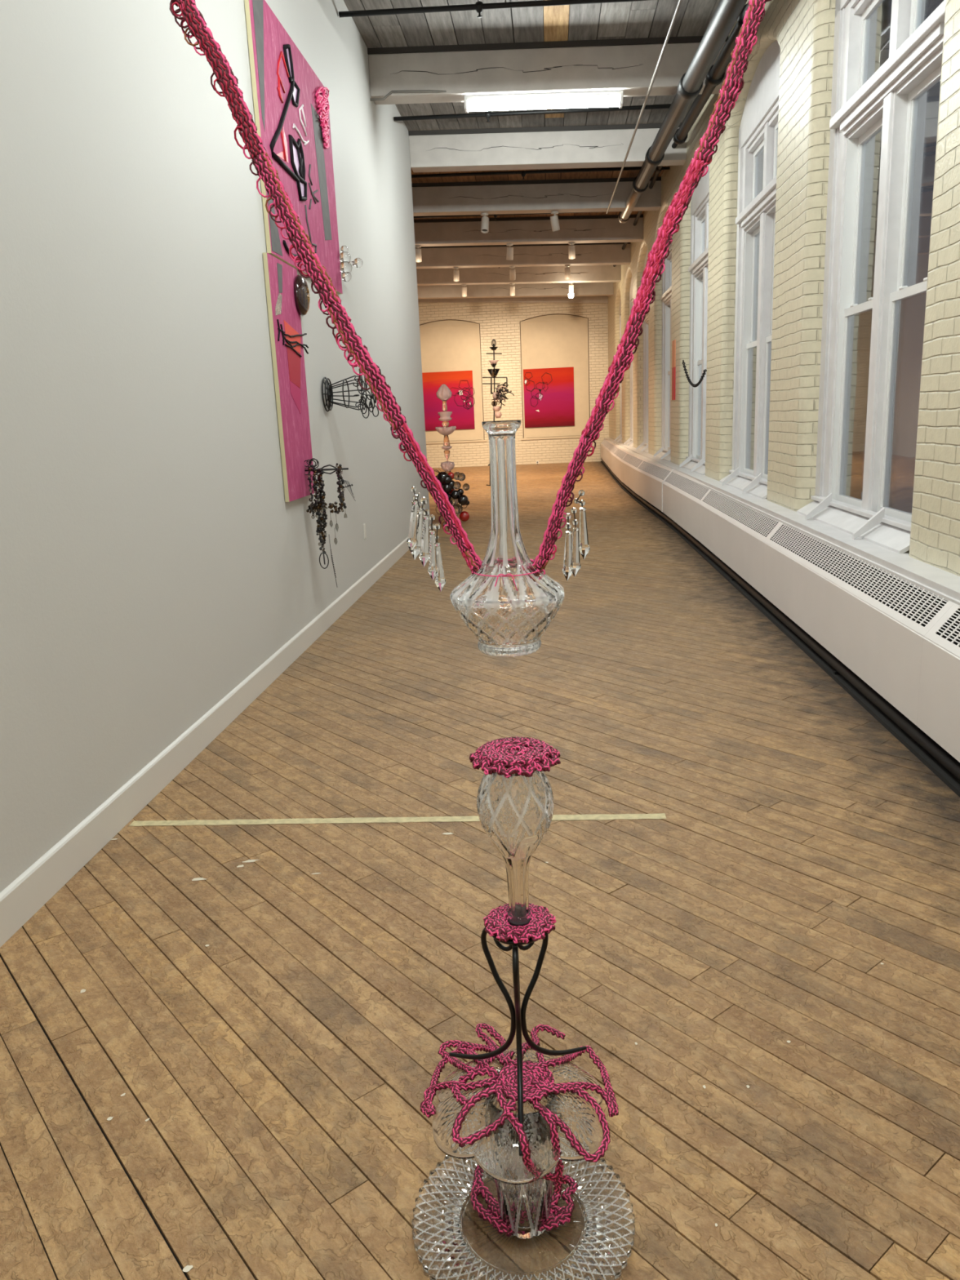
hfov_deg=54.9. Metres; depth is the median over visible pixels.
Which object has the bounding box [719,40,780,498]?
window
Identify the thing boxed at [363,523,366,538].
wall outlet
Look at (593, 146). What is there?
ceiling beam
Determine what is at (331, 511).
pendant
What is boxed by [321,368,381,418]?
sculpture
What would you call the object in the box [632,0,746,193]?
drain pipe
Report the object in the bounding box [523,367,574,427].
canvas painting
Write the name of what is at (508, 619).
decanter
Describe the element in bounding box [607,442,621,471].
radiator cover
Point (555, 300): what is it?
wall plate
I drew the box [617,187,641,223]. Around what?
drain pipe
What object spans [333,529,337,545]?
pendant
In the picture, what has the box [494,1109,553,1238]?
glass vase
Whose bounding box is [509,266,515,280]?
spotlight
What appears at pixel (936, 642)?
grille
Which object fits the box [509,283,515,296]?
spotlight
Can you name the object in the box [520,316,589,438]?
trim
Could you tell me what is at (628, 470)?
radiator cover
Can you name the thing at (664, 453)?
window
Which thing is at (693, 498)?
grille
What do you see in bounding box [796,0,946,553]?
window
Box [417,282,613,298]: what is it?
ceiling beam
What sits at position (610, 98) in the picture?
fluorescent light
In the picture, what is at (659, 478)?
grille
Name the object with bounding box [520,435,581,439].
trim
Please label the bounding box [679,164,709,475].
window
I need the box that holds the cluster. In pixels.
[432,468,469,522]
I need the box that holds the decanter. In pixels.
[449,420,564,657]
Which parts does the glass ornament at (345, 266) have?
glass, knob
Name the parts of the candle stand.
leg, plate, leg, rod, leg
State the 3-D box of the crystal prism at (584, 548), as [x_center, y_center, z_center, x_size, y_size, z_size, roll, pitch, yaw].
[0.143,-0.161,1.298,0.018,0.098,0.013,-8,14,-20]
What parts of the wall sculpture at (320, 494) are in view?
rod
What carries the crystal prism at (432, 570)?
hanging from the rope
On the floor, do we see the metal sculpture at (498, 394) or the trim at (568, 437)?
the metal sculpture at (498, 394)
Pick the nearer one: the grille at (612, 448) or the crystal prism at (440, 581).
the crystal prism at (440, 581)
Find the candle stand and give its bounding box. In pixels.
[448,923,586,1155]
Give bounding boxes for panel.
[671,339,675,399]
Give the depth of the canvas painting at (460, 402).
25.60 m
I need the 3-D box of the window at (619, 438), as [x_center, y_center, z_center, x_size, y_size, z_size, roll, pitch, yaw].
[3.319,-6.362,21.596,0.308,3.388,1.900,-1,14,5]
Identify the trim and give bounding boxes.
[419,322,484,441]
[426,440,486,444]
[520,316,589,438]
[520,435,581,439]
[600,461,959,797]
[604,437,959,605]
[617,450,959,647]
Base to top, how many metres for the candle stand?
0.298 m
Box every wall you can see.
[0,0,430,892]
[417,295,608,468]
[419,314,587,442]
[607,0,959,576]
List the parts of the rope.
tie cord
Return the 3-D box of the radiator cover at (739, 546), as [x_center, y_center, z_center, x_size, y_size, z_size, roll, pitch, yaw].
[2.075,-0.867,7.385,0.225,0.505,2.719,-1,14,5]
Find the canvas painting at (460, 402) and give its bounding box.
[422,370,475,431]
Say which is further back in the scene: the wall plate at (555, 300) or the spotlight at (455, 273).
the wall plate at (555, 300)
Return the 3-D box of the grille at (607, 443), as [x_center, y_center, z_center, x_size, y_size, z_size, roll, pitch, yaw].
[3.157,-4.861,22.986,0.123,0.149,2.700,-1,14,5]
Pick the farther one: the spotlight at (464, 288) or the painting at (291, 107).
the spotlight at (464, 288)
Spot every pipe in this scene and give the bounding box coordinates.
[338,0,649,17]
[393,103,671,122]
[411,166,641,179]
[413,211,613,219]
[601,459,959,781]
[613,142,677,266]
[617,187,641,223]
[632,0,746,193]
[672,0,766,144]
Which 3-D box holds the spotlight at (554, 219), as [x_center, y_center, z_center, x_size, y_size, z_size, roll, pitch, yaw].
[1.079,-6.008,13.286,0.112,0.261,0.157,9,18,41]
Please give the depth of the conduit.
8.34 m
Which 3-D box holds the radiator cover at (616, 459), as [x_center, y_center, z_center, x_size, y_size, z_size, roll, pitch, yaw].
[2.743,-3.415,17.823,0.225,0.505,2.649,-1,14,5]
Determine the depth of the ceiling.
7.96 m
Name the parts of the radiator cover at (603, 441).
panel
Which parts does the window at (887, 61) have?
casing, sash, pane, sash, pane, sash, pane, sash, pane, sash, sash, pane, pane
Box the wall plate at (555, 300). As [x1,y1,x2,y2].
[417,296,608,303]
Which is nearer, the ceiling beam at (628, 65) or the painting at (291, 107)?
the painting at (291, 107)
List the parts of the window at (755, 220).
sash, pane, sash, pane, sash, pane, sash, pane, sash, sash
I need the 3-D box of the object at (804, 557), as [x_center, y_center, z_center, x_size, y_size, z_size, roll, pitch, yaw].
[2.467,-1.775,11.407,0.098,0.590,29.300,-1,14,5]
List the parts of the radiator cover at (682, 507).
panel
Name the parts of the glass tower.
stem, ruffled dish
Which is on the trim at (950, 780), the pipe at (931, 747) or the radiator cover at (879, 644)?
the pipe at (931, 747)
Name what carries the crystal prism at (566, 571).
hanging from the rope
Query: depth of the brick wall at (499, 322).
25.20 m
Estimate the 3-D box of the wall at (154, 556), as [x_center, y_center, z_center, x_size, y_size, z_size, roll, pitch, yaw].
[-1.340,-1.930,4.143,0.160,4.620,14.750,-1,14,5]
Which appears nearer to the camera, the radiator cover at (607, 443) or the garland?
the garland
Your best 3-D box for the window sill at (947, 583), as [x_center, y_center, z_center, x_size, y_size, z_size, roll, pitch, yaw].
[2.445,-2.088,11.332,0.180,0.045,29.300,-1,14,5]
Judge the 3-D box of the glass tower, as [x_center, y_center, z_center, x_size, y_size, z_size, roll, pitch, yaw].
[-0.449,-2.549,12.570,0.268,1.798,0.268,4,15,26]
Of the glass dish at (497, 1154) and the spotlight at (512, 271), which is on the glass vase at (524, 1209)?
the glass dish at (497, 1154)
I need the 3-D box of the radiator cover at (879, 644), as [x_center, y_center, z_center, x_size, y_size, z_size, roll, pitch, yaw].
[1.881,-0.231,4.784,0.225,0.505,2.649,-1,14,5]
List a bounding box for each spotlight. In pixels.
[415,245,422,262]
[453,266,459,281]
[462,284,466,297]
[480,213,488,233]
[506,243,513,260]
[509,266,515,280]
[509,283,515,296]
[550,211,559,231]
[564,264,570,279]
[568,242,575,258]
[568,282,573,298]
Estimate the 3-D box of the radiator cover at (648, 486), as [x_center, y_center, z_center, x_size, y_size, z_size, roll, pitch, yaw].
[2.405,-2.149,12.639,0.225,0.505,2.750,-2,14,3]
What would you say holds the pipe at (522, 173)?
hanging from the ceiling
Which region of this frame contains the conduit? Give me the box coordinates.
[369,89,446,101]
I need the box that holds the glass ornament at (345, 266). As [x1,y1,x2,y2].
[339,245,363,282]
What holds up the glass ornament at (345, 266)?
attached to the painting at (291, 107)
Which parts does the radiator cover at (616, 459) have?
panel, panel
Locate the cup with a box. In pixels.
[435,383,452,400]
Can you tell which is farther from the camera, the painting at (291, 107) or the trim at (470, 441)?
the trim at (470, 441)
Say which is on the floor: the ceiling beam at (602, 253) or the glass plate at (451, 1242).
the glass plate at (451, 1242)
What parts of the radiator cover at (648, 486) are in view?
panel, panel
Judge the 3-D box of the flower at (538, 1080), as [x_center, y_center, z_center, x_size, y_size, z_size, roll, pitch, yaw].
[0.066,0.774,1.589,0.346,0.162,0.409,-1,14,5]
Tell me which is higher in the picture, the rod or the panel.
the rod
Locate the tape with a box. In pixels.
[128,813,666,826]
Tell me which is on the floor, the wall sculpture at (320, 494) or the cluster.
the cluster
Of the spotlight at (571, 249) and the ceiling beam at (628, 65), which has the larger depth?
the spotlight at (571, 249)
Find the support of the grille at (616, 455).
attached to the radiator cover at (616, 459)
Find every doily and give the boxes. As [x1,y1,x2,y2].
[469,736,560,777]
[483,902,556,943]
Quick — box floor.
[0,461,959,1279]
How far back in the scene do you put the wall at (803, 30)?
6.14 m
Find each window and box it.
[614,297,622,442]
[623,277,633,447]
[635,249,648,453]
[653,243,671,461]
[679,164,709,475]
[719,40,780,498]
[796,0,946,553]
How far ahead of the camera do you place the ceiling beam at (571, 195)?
13.08 m
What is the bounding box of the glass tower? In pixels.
[435,383,456,514]
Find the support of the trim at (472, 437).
attached to the wall at (548, 344)
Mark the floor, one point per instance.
(220, 1045)
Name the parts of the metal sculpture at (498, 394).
glass dish, glass dish, glass dish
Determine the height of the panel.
0.746 m
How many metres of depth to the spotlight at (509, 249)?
15.72 m
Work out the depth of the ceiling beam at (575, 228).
15.51 m
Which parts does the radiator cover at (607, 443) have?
panel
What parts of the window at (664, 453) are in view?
casing, sash, pane, sash, pane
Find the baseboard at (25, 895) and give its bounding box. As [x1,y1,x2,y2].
[0,518,431,946]
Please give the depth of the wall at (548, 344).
25.25 m
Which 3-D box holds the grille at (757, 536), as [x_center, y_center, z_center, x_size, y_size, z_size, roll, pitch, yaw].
[2.019,-1.037,7.348,0.123,0.149,2.719,-1,14,5]
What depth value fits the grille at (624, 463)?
15.17 m
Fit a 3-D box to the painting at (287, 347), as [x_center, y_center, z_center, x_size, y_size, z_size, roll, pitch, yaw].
[-1.116,-1.544,5.558,0.033,1.353,0.721,-1,14,5]
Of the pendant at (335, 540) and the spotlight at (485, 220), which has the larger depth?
the spotlight at (485, 220)
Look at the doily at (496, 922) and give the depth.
1.43 m
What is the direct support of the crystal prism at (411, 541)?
hanging from the rope
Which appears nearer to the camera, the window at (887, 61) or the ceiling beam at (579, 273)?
the window at (887, 61)
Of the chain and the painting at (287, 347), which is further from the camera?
the chain
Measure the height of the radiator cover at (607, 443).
0.505 m
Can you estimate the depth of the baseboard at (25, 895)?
3.45 m
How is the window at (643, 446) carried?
in the wall at (803, 30)
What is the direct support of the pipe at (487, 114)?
hanging from the ceiling
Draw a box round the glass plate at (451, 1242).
[411,1155,635,1279]
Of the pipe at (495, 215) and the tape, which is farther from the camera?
the pipe at (495, 215)
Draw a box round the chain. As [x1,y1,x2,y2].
[682,360,706,387]
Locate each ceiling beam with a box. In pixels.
[367,35,728,104]
[408,122,686,172]
[411,177,661,216]
[413,214,643,246]
[415,242,631,268]
[416,264,621,285]
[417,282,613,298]
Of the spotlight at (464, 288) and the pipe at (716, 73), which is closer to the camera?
the pipe at (716, 73)
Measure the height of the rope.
4.476 m
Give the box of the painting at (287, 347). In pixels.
[262,252,314,502]
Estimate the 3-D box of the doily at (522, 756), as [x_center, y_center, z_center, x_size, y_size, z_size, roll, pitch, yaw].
[0.053,0.173,1.391,0.137,0.024,0.138,-11,16,-31]
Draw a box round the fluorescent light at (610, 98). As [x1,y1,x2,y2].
[464,90,622,113]
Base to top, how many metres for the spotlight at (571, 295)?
0.326 m
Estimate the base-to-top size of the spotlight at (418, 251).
0.263 m
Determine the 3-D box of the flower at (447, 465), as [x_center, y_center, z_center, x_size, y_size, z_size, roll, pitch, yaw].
[-0.441,-2.368,12.614,0.179,0.137,0.179,-7,14,-17]
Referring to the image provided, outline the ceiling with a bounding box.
[343,0,719,219]
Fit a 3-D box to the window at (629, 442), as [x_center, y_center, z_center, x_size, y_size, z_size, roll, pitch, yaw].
[3.111,-5.680,18.806,0.308,3.388,1.900,-1,14,5]
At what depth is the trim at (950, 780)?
4.52 m
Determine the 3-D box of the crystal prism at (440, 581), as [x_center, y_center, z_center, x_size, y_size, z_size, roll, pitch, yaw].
[-0.058,-0.118,1.324,0.017,0.100,0.013,-1,14,5]
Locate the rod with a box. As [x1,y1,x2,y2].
[606,0,682,213]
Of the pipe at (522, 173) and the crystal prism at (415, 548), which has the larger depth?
the pipe at (522, 173)
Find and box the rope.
[169,0,771,586]
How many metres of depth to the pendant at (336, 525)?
5.79 m
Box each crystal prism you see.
[406,486,417,552]
[410,493,423,559]
[418,497,430,567]
[427,514,436,580]
[434,522,445,591]
[562,513,572,581]
[569,507,581,577]
[573,489,590,559]
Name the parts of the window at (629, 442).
casing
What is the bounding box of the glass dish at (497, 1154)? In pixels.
[431,1048,603,1184]
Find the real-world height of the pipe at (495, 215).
0.249 m
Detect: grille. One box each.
[602,440,612,449]
[607,443,617,454]
[613,447,627,460]
[621,452,643,469]
[636,459,671,482]
[662,470,711,502]
[699,488,782,542]
[764,520,957,635]
[924,600,959,657]
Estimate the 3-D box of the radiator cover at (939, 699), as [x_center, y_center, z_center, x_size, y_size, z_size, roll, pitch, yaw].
[1.689,0.403,2.192,0.225,0.505,2.699,-1,14,5]
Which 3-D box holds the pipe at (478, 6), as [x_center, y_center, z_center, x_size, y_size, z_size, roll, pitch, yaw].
[0.367,-4.873,6.987,2.911,0.249,0.065,-1,14,5]
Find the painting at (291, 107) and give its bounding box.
[244,0,342,293]
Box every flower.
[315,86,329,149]
[420,1022,618,1194]
[440,461,454,471]
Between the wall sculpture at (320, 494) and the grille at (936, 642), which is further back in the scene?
the wall sculpture at (320, 494)
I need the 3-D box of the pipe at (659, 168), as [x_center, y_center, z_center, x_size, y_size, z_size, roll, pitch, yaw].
[2.787,-7.501,17.655,0.185,0.367,15.608,-1,14,5]
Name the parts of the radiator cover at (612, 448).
panel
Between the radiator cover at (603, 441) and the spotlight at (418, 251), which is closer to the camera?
the spotlight at (418, 251)
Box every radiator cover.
[600,440,606,458]
[602,440,612,464]
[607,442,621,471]
[612,446,633,480]
[621,452,648,493]
[635,458,672,511]
[661,469,711,540]
[698,488,782,595]
[762,520,957,725]
[916,600,959,762]
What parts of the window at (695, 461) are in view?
casing, sash, pane, sash, pane, sash, pane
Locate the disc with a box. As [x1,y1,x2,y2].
[293,274,310,315]
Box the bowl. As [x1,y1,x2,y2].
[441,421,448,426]
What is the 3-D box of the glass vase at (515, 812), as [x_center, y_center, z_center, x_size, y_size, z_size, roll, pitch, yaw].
[0.056,0.310,1.424,0.117,0.269,0.118,11,19,43]
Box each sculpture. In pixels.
[304,457,355,586]
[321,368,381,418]
[482,339,514,485]
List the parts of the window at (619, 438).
casing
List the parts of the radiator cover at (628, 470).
panel, panel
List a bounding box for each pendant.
[329,510,333,527]
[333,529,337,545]
[335,513,338,531]
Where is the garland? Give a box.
[470,1164,578,1237]
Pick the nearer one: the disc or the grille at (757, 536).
the disc
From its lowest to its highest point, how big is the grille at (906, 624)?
0.149 m
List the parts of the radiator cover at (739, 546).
panel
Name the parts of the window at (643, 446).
casing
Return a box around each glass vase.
[476,764,553,925]
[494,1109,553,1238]
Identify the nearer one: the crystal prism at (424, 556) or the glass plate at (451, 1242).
the crystal prism at (424, 556)
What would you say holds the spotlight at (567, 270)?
attached to the ceiling beam at (602, 253)
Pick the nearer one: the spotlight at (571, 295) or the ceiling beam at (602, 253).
the ceiling beam at (602, 253)
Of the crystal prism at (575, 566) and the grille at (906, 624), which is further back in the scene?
the grille at (906, 624)
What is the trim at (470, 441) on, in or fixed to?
attached to the brick wall at (499, 322)

